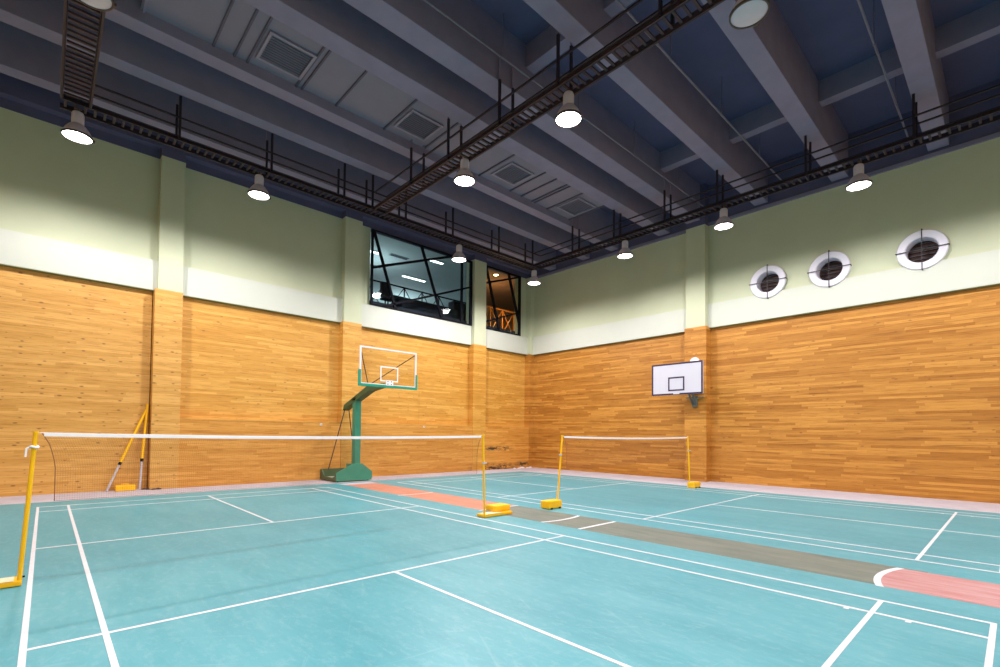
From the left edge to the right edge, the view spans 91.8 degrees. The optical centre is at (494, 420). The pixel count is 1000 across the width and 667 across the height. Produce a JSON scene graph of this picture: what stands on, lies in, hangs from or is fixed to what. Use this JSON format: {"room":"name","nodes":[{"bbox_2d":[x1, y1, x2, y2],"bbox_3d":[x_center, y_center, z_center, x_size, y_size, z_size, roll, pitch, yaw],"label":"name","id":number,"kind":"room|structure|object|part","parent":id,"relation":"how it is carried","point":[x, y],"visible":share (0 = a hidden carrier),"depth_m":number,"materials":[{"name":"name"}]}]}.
{"room":"sports hall","nodes":[
{"label":"sports hall","id":0,"kind":"room"},
{"bbox_2d":[0,97,533,496],"bbox_3d":[-6.205,-3.356,16.240,22.000,10.624,0.630,2,-2,-43],"label":"wall","id":1,"kind":"structure","parent":0,"point":[133,275],"depth_m":14.06,"materials":[{"name":"brown wood"}]},
{"bbox_3d":[-3.971,-0.673,18.475,15.150,5.424,0.200,2,-2,-43],"label":"wood panel","id":2,"kind":"part","parent":1,"relation":"part of","materials":[{"name":"brown wood"}]},
{"bbox_2d":[370,229,472,325],"bbox_3d":[-2.772,-5.582,19.360,4.800,2.821,0.100,2,-2,-43],"label":"window","id":3,"kind":"structure","parent":1,"relation":"in","point":[373,231],"depth_m":19.21,"materials":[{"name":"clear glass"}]},
{"bbox_3d":[-2.689,-0.779,19.531,0.900,1.850,0.018,2,-2,-43],"label":"access panel","id":4,"kind":"part","parent":1,"relation":"part of","materials":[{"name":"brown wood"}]},
{"bbox_2d":[486,266,520,335],"bbox_3d":[0.354,-5.485,22.258,2.328,2.845,0.100,2,-2,-43],"label":"window","id":5,"kind":"structure","parent":1,"relation":"in","point":[517,312],"depth_m":22.53,"materials":[{"name":"clear glass"}]},
{"bbox_2d":[369,234,514,311],"bbox_3d":[-3.530,-7.467,27.637,15.800,0.100,12.540,2,-2,-43],"label":"window","id":6,"kind":"structure","parent":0,"point":[446,276],"depth_m":25.16,"materials":[{"name":"clear glass"}]},
{"bbox_2d":[389,253,408,259],"bbox_3d":[-4.420,-7.552,22.272,0.950,0.036,0.220,2,-2,-43],"label":"ceiling vent","id":7,"kind":"object","parent":6,"relation":"in","point":[390,254],"visible":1,"depth_m":22.20,"materials":[{"name":"metal"}]},
{"bbox_2d":[401,274,425,281],"bbox_3d":[-4.235,-7.449,25.306,1.400,0.075,0.180,2,-2,-43],"label":"tube light","id":8,"kind":"object","parent":6,"relation":"attached to","point":[403,275],"visible":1,"depth_m":25.21,"materials":[{"name":"white plastic"}]},
{"bbox_2d":[431,260,443,264],"bbox_3d":[-2.810,-7.504,22.741,0.900,0.075,0.180,2,-2,-43],"label":"tube light","id":9,"kind":"object","parent":6,"relation":"attached to","point":[435,261],"visible":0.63,"depth_m":22.80,"materials":[{"name":"white plastic"}]},
{"bbox_2d":[369,300,514,332],"bbox_3d":[-3.563,-4.168,27.549,15.800,0.100,12.540,2,-2,-43],"label":"floor","id":10,"kind":"structure","parent":0,"point":[374,302],"depth_m":19.86,"materials":[{"name":"carpet"}]},
{"bbox_2d":[380,281,395,303],"bbox_3d":[-4.301,-5.046,19.474,0.560,1.195,0.560,2,-2,-43],"label":"office chair","id":11,"kind":"object","parent":10,"relation":"on","point":[384,292],"visible":0.72,"depth_m":19.53,"materials":[{"name":"fabric"}]},
{"bbox_3d":[-4.458,-5.315,19.654,0.440,0.650,0.070,2,-2,-43],"label":"backrest","id":12,"kind":"part","parent":11,"relation":"part of","materials":[{"name":"carpet"}]},
{"bbox_3d":[-4.302,-4.903,19.470,0.480,0.080,0.480,2,-2,-43],"label":"seat","id":13,"kind":"part","parent":11,"relation":"part of","materials":[{"name":"carpet"}]},
{"bbox_2d":[373,279,465,305],"bbox_3d":[-3.569,-5.064,21.113,6.440,1.345,0.058,2,-2,-43],"label":"gallery railing","id":14,"kind":"object","parent":10,"relation":"on","point":[404,288],"visible":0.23,"depth_m":21.22,"materials":[{"name":"black metal"}]},
{"bbox_2d":[391,295,456,318],"bbox_3d":[-2.991,-4.818,20.849,3.000,0.750,0.680,2,-2,-43],"label":"sofa","id":15,"kind":"object","parent":10,"relation":"on","point":[417,305],"visible":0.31,"depth_m":20.75,"materials":[{"name":"fabric"}]},
{"bbox_3d":[-4.013,-4.754,19.873,0.180,0.550,0.640,2,-2,-43],"label":"armrest","id":16,"kind":"part","parent":15,"relation":"part of","materials":[{"name":"carpet"}]},
{"bbox_3d":[-3.160,-4.965,21.036,3.000,0.450,0.180,2,-2,-43],"label":"backrest","id":17,"kind":"part","parent":15,"relation":"part of","materials":[{"name":"carpet"}]},
{"bbox_3d":[-2.980,-4.618,20.828,3.000,0.350,0.640,2,-2,-43],"label":"seat","id":18,"kind":"part","parent":15,"relation":"part of","materials":[{"name":"carpet"}]},
{"bbox_3d":[-1.945,-4.682,21.789,0.180,0.550,0.640,2,-2,-43],"label":"armrest","id":19,"kind":"part","parent":15,"relation":"part of","materials":[{"name":"carpet"}]},
{"bbox_2d":[448,301,465,320],"bbox_3d":[-1.664,-4.916,22.473,0.950,1.080,0.425,2,-2,-43],"label":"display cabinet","id":20,"kind":"object","parent":10,"relation":"on","point":[453,305],"visible":0.21,"depth_m":22.19,"materials":[{"name":"black"}]},
{"bbox_3d":[-1.689,-4.934,22.177,0.430,0.980,0.025,2,-2,-43],"label":"door","id":21,"kind":"part","parent":20,"relation":"part of","materials":[{"name":"black glass"}]},
{"bbox_3d":[-1.359,-4.923,22.483,0.430,0.980,0.025,2,-2,-43],"label":"door","id":22,"kind":"part","parent":20,"relation":"part of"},
{"bbox_2d":[486,305,514,330],"bbox_3d":[1.243,-4.879,24.891,5.640,1.275,0.058,2,-2,-43],"label":"gallery railing","id":23,"kind":"object","parent":10,"relation":"on","point":[490,309],"visible":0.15,"depth_m":24.06,"materials":[{"name":"orange wood"}]},
{"bbox_3d":[1.252,-5.492,24.904,5.600,0.050,0.050,2,-2,-43],"label":"rail","id":24,"kind":"part","parent":23,"relation":"part of","materials":[{"name":"orange wood"}]},
{"bbox_2d":[486,307,512,330],"bbox_3d":[2.729,-5.707,29.353,4.400,3.200,6.590,2,-2,-43],"label":"wall","id":25,"kind":"structure","parent":0,"point":[510,323],"depth_m":31.54,"materials":[{"name":"brown wood"}]},
{"bbox_2d":[0,467,999,666],"bbox_3d":[1.517,1.896,7.562,22.400,0.203,24.000,2,-2,-43],"label":"floor","id":26,"kind":"structure","parent":0,"point":[630,570],"depth_m":5.38,"materials":[{"name":"teal rubber"}]},
{"bbox_2d":[0,431,39,588],"bbox_3d":[-5.113,0.873,4.776,0.878,1.555,0.417,2,-2,-43],"label":"post","id":27,"kind":"object","parent":26,"relation":"on","point":[6,582],"visible":1,"depth_m":4.90,"materials":[{"name":"yellow metal"}]},
{"bbox_3d":[-5.026,1.595,4.766,0.410,0.004,0.210,2,-2,-43],"label":"plate","id":28,"kind":"part","parent":27,"relation":"part of","materials":[{"name":"beige metal"}]},
{"bbox_3d":[-5.110,1.622,4.702,0.740,0.055,0.230,2,-2,-43],"label":"plate","id":29,"kind":"part","parent":27,"relation":"part of","materials":[{"name":"yellow metal"}]},
{"bbox_3d":[-4.712,0.305,4.928,0.112,0.118,0.080,2,-2,-43],"label":"tie cord","id":30,"kind":"part","parent":27,"relation":"part of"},
{"bbox_2d":[39,432,482,500],"bbox_3d":[-2.460,0.551,7.021,6.060,0.713,0.012,2,-2,-43],"label":"net","id":31,"kind":"object","parent":27,"relation":"attached to","point":[421,471],"visible":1,"depth_m":6.38,"materials":[{"name":"brown fabric"}]},
{"bbox_3d":[-4.626,0.477,5.014,0.117,0.704,0.007,2,-2,-43],"label":"cord","id":32,"kind":"part","parent":31,"relation":"part of","materials":[{"name":"fabric"}]},
{"bbox_3d":[-2.456,0.212,7.030,6.060,0.035,0.008,2,-2,-43],"label":"head cord","id":33,"kind":"part","parent":31,"relation":"part of","materials":[{"name":"white fabric"}]},
{"bbox_3d":[-2.463,0.904,7.012,5.800,0.007,0.004,2,-2,-43],"label":"cord","id":34,"kind":"part","parent":31,"relation":"part of","materials":[{"name":"fabric"}]},
{"bbox_2d":[114,483,135,491],"bbox_3d":[-9.707,1.735,12.705,0.420,0.185,0.240,2,-2,-43],"label":"weight","id":35,"kind":"object","parent":26,"relation":"on","point":[117,487],"visible":0.97,"depth_m":12.62,"materials":[{"name":"yellow metal"}]},
{"bbox_2d":[106,409,146,490],"bbox_3d":[-9.698,0.739,12.771,0.074,2.150,0.890,0,-2,32],"label":"net post","id":36,"kind":"object","parent":26,"relation":"on","point":[144,413],"visible":0.83,"depth_m":12.73,"materials":[{"name":"yellow metal"}]},
{"bbox_2d":[139,404,148,488],"bbox_3d":[-9.439,0.673,13.001,0.075,2.287,0.366,1,-2,-12],"label":"net post","id":37,"kind":"object","parent":26,"relation":"on","point":[147,405],"visible":0.98,"depth_m":12.98,"materials":[{"name":"yellow metal"}]},
{"bbox_2d":[320,345,416,481],"bbox_3d":[-4.192,-0.093,15.630,1.990,4.100,2.997,2,-2,-43],"label":"stand","id":38,"kind":"object","parent":26,"relation":"on","point":[354,403],"visible":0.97,"depth_m":15.70,"materials":[{"name":"green metal"}]},
{"bbox_3d":[-5.405,1.752,15.711,0.035,0.330,1.180,2,-2,-43],"label":"plate","id":39,"kind":"part","parent":38,"relation":"part of","materials":[{"name":"green metal"}]},
{"bbox_3d":[-5.355,1.775,16.542,1.240,0.330,0.030,2,-2,-43],"label":"plate","id":40,"kind":"part","parent":38,"relation":"part of","materials":[{"name":"green metal"}]},
{"bbox_3d":[-5.341,0.605,16.351,0.530,2.047,0.032,1,-2,-27],"label":"stay rod","id":41,"kind":"part","parent":38,"relation":"part of","materials":[{"name":"metal"}]},
{"bbox_3d":[-4.222,-0.754,15.651,0.240,0.757,2.597,2,-2,-43],"label":"arm","id":42,"kind":"part","parent":38,"relation":"part of","materials":[{"name":"green metal"}]},
{"bbox_3d":[-3.190,-1.607,14.606,1.930,1.110,0.040,2,-2,-43],"label":"board frame","id":43,"kind":"part","parent":38,"relation":"part of","materials":[{"name":"clear glass"}]},
{"bbox_3d":[-3.172,-1.142,14.569,0.250,0.160,0.023,2,-2,-43],"label":"hoop plate","id":44,"kind":"part","parent":38,"relation":"part of","materials":[{"name":"white plastic"}]},
{"bbox_3d":[-3.288,-1.597,15.374,1.544,0.952,0.026,0,-2,9],"label":"brace rod","id":45,"kind":"part","parent":38,"relation":"part of","materials":[{"name":"black metal"}]},
{"bbox_2d":[477,434,511,517],"bbox_3d":[-0.045,1.046,9.476,0.834,1.565,0.370,2,-2,-43],"label":"post","id":46,"kind":"object","parent":26,"relation":"on","point":[497,509],"visible":1,"depth_m":9.30,"materials":[{"name":"yellow metal"}]},
{"bbox_3d":[-0.070,1.767,9.332,0.410,0.004,0.210,2,-2,-43],"label":"plate","id":47,"kind":"part","parent":46,"relation":"part of","materials":[{"name":"beige metal"}]},
{"bbox_3d":[0.000,1.800,9.409,0.740,0.055,0.230,2,-2,-43],"label":"plate","id":48,"kind":"part","parent":46,"relation":"part of","materials":[{"name":"yellow metal"}]},
{"bbox_2d":[541,435,562,509],"bbox_3d":[1.291,1.088,10.466,0.614,1.570,0.255,2,-2,-43],"label":"post","id":49,"kind":"object","parent":26,"relation":"on","point":[550,504],"visible":1,"depth_m":10.37,"materials":[{"name":"yellow metal"}]},
{"bbox_2d":[563,436,686,467],"bbox_3d":[3.684,0.766,12.728,5.944,0.713,0.012,2,-2,-43],"label":"net","id":50,"kind":"object","parent":49,"relation":"attached to","point":[595,454],"visible":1,"depth_m":12.39,"materials":[{"name":"fabric"}]},
{"bbox_2d":[687,436,700,487],"bbox_3d":[6.095,1.253,14.822,0.454,1.570,0.255,2,-2,-43],"label":"post","id":51,"kind":"object","parent":26,"relation":"on","point":[694,484],"visible":1,"depth_m":14.73,"materials":[{"name":"yellow metal"}]},
{"bbox_2d":[0,0,999,274],"bbox_3d":[1.652,-8.184,7.797,22.200,1.470,23.700,2,-2,-43],"label":"ceiling","id":52,"kind":"structure","parent":0,"point":[811,68],"depth_m":11.40,"materials":[{"name":"blue stone"}]},
{"bbox_2d":[60,0,105,107],"bbox_3d":[-1.712,-7.334,2.535,0.510,1.480,19.980,2,-2,-43],"label":"catwalk","id":53,"kind":"object","parent":52,"relation":"hanging from","point":[66,11],"visible":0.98,"depth_m":8.52,"materials":[{"name":"brown metal"}]},
{"bbox_2d":[78,0,116,11],"bbox_3d":[-5.622,-6.221,6.759,0.547,0.635,0.524,2,-2,-43],"label":"ceiling lamp","id":54,"kind":"object","parent":53,"relation":"attached to","point":[100,5],"visible":1,"depth_m":6.88,"materials":[{"name":"metal"}]},
{"bbox_2d":[256,29,316,79],"bbox_3d":[-4.377,-7.654,10.162,0.940,0.058,0.920,2,-2,-43],"label":"ceiling vent","id":55,"kind":"object","parent":52,"relation":"in","point":[271,32],"visible":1,"depth_m":10.13,"materials":[{"name":"grey metal"}]},
{"bbox_2d":[60,84,540,270],"bbox_3d":[-3.564,-7.024,14.751,14.380,1.480,0.448,2,-2,-43],"label":"catwalk","id":56,"kind":"object","parent":52,"relation":"hanging from","point":[177,137],"visible":0.91,"depth_m":12.73,"materials":[{"name":"brown metal"}]},
{"bbox_2d":[60,107,94,144],"bbox_3d":[-8.633,-6.163,10.035,0.547,0.635,0.524,2,-2,-43],"label":"ceiling lamp","id":57,"kind":"object","parent":56,"relation":"attached to","point":[75,131],"visible":1,"depth_m":9.95,"materials":[{"name":"metal"}]},
{"bbox_3d":[-7.478,-7.668,11.405,0.050,0.450,0.020,2,-2,-43],"label":"hanger plate","id":58,"kind":"part","parent":56,"relation":"part of","materials":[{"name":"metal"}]},
{"bbox_2d":[247,172,270,200],"bbox_3d":[-6.044,-6.073,12.434,0.547,0.635,0.524,2,-2,-43],"label":"ceiling lamp","id":59,"kind":"object","parent":56,"relation":"attached to","point":[257,191],"visible":1,"depth_m":12.33,"materials":[{"name":"metal"}]},
{"bbox_2d":[451,242,466,262],"bbox_3d":[-1.242,-5.905,16.884,0.547,0.635,0.524,2,-2,-43],"label":"ceiling lamp","id":60,"kind":"object","parent":56,"relation":"attached to","point":[459,257],"visible":1,"depth_m":16.78,"materials":[{"name":"metal"}]},
{"bbox_2d":[528,268,540,284],"bbox_3d":[1.579,-5.808,19.430,0.547,0.635,0.524,2,-2,-43],"label":"ceiling lamp","id":61,"kind":"object","parent":56,"relation":"attached to","point":[533,280],"visible":1,"depth_m":19.32,"materials":[{"name":"metal"}]},
{"bbox_3d":[-1.348,-7.605,12.779,12.800,0.060,1.900,2,-2,-43],"label":"dropped panel","id":62,"kind":"part","parent":52,"relation":"part of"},
{"bbox_2d":[394,108,443,140],"bbox_3d":[-1.957,-7.570,12.404,0.940,0.058,0.880,2,-2,-43],"label":"ceiling vent","id":63,"kind":"object","parent":52,"relation":"in","point":[412,110],"visible":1,"depth_m":12.37,"materials":[{"name":"grey metal"}]},
{"bbox_2d":[491,161,533,185],"bbox_3d":[0.541,-7.484,14.665,0.960,0.058,0.900,2,-2,-43],"label":"ceiling vent","id":64,"kind":"object","parent":52,"relation":"in","point":[511,163],"visible":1,"depth_m":14.64,"materials":[{"name":"grey metal"}]},
{"bbox_2d":[374,0,724,213],"bbox_3d":[3.370,-7.156,7.244,0.450,1.480,19.980,2,-2,-43],"label":"catwalk","id":65,"kind":"object","parent":52,"relation":"hanging from","point":[672,6],"visible":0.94,"depth_m":9.63,"materials":[{"name":"brown metal"}]},
{"bbox_2d":[454,156,474,186],"bbox_3d":[-0.718,-6.041,11.630,0.547,0.635,0.524,2,-2,-43],"label":"ceiling lamp","id":66,"kind":"object","parent":65,"relation":"attached to","point":[464,177],"visible":1,"depth_m":11.53,"materials":[{"name":"metal"}]},
{"bbox_3d":[0.108,-7.617,10.487,0.050,0.450,0.020,2,-2,-43],"label":"hanger plate","id":67,"kind":"part","parent":65,"relation":"part of","materials":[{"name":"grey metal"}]},
{"bbox_3d":[3.221,-6.951,7.102,0.034,0.034,19.980,2,-2,-43],"label":"handrail","id":68,"kind":"part","parent":65,"relation":"part of","materials":[{"name":"brown metal"}]},
{"bbox_3d":[0.401,-7.606,10.759,0.050,0.450,0.020,2,-2,-43],"label":"hanger plate","id":69,"kind":"part","parent":65,"relation":"part of","materials":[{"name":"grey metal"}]},
{"bbox_2d":[555,87,581,127],"bbox_3d":[1.423,-6.082,9.321,0.547,0.635,0.524,2,-2,-43],"label":"ceiling lamp","id":70,"kind":"object","parent":65,"relation":"attached to","point":[568,115],"visible":1,"depth_m":9.22,"materials":[{"name":"metal"}]},
{"bbox_2d":[729,0,769,29],"bbox_3d":[3.655,-6.123,6.958,0.547,0.635,0.524,2,-2,-43],"label":"ceiling lamp","id":71,"kind":"object","parent":65,"relation":"attached to","point":[745,14],"visible":1,"depth_m":6.92,"materials":[{"name":"metal"}]},
{"bbox_2d":[423,0,702,206],"bbox_3d":[1.238,-8.124,11.258,16.900,0.992,0.064,2,-2,-43],"label":"conduit pipe","id":72,"kind":"object","parent":52,"relation":"hanging from","point":[426,1],"visible":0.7,"depth_m":10.77,"materials":[{"name":"metal"}]},
{"bbox_2d":[556,197,596,216],"bbox_3d":[2.820,-7.405,16.736,1.000,0.058,0.960,2,-2,-43],"label":"ceiling vent","id":73,"kind":"object","parent":52,"relation":"in","point":[576,198],"visible":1,"depth_m":16.72,"materials":[{"name":"grey metal"}]},
{"bbox_2d":[615,0,781,179],"bbox_3d":[2.884,-8.155,9.484,16.900,0.992,0.064,2,-2,-43],"label":"conduit pipe","id":74,"kind":"object","parent":52,"relation":"hanging from","point":[617,1],"visible":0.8,"depth_m":11.28,"materials":[{"name":"black metal"}]},
{"bbox_2d":[534,84,999,268],"bbox_3d":[8.495,-6.977,11.993,0.450,1.480,19.980,2,-2,-43],"label":"catwalk","id":75,"kind":"object","parent":52,"relation":"hanging from","point":[915,136],"visible":0.93,"depth_m":12.58,"materials":[{"name":"brown metal"}]},
{"bbox_2d":[617,238,632,258],"bbox_3d":[4.407,-5.862,16.380,0.547,0.635,0.524,2,-2,-43],"label":"ceiling lamp","id":76,"kind":"object","parent":75,"relation":"attached to","point":[625,252],"visible":1,"depth_m":16.27,"materials":[{"name":"metal"}]},
{"bbox_2d":[714,205,733,229],"bbox_3d":[6.617,-5.904,13.997,0.547,0.635,0.524,2,-2,-43],"label":"ceiling lamp","id":77,"kind":"object","parent":75,"relation":"attached to","point":[724,222],"visible":1,"depth_m":13.89,"materials":[{"name":"metal"}]},
{"bbox_2d":[845,160,872,191],"bbox_3d":[8.772,-5.945,11.673,0.547,0.635,0.524,2,-2,-43],"label":"ceiling lamp","id":78,"kind":"object","parent":75,"relation":"attached to","point":[860,181],"visible":1,"depth_m":11.58,"materials":[{"name":"metal"}]},
{"bbox_2d":[857,0,908,136],"bbox_3d":[4.937,-8.194,7.269,16.900,0.992,0.064,2,-2,-43],"label":"conduit pipe","id":79,"kind":"object","parent":52,"relation":"hanging from","point":[872,37],"visible":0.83,"depth_m":10.07,"materials":[{"name":"black metal"}]},
{"bbox_2d":[530,78,999,503],"bbox_3d":[9.456,-3.231,15.083,0.600,10.624,23.500,2,-2,-43],"label":"wall","id":80,"kind":"structure","parent":0,"point":[884,379],"depth_m":14.90,"materials":[{"name":"brown wood"}]},
{"bbox_2d":[652,360,703,406],"bbox_3d":[6.568,-1.219,16.645,1.406,1.420,1.780,2,-2,-43],"label":"backboard","id":81,"kind":"object","parent":80,"relation":"attached to","point":[680,378],"visible":1,"depth_m":16.17,"materials":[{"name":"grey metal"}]},
{"bbox_3d":[7.056,-0.902,17.091,0.068,0.820,0.440,2,-2,-43],"label":"mounting plate","id":82,"kind":"part","parent":81,"relation":"part of","materials":[{"name":"grey metal"}]},
{"bbox_2d":[750,265,786,298],"bbox_3d":[8.954,-4.509,15.799,0.449,1.120,1.100,2,-2,-43],"label":"porthole","id":83,"kind":"object","parent":80,"relation":"attached to","point":[768,281],"visible":1,"depth_m":15.81,"materials":[{"name":"white metal"}]},
{"bbox_2d":[761,274,778,290],"bbox_3d":[9.075,-4.505,15.911,0.040,0.544,0.611,2,-2,-43],"label":"grille","id":84,"kind":"object","parent":83,"relation":"attached to","point":[772,285],"depth_m":15.95,"materials":[{"name":"black metal"}]},
{"bbox_2d":[808,250,851,286],"bbox_3d":[10.096,-4.531,14.567,0.449,1.120,1.100,2,-2,-43],"label":"porthole","id":85,"kind":"object","parent":80,"relation":"attached to","point":[830,268],"visible":1,"depth_m":14.57,"materials":[{"name":"white metal"}]},
{"bbox_2d":[820,261,842,278],"bbox_3d":[10.217,-4.527,14.679,0.040,0.544,0.611,2,-2,-43],"label":"grille","id":86,"kind":"object","parent":85,"relation":"attached to","point":[834,272],"depth_m":14.71,"materials":[{"name":"black metal"}]},
{"bbox_2d":[895,228,949,269],"bbox_3d":[11.517,-4.568,13.035,0.449,1.120,1.100,2,-2,-43],"label":"porthole","id":87,"kind":"object","parent":80,"relation":"attached to","point":[931,246],"visible":1,"depth_m":13.03,"materials":[{"name":"white metal"}]},
{"bbox_2d":[909,241,938,260],"bbox_3d":[11.638,-4.564,13.147,0.040,0.544,0.611,2,-2,-43],"label":"grille","id":88,"kind":"object","parent":87,"relation":"attached to","point":[928,253],"depth_m":13.15,"materials":[{"name":"black metal"}]}
]}

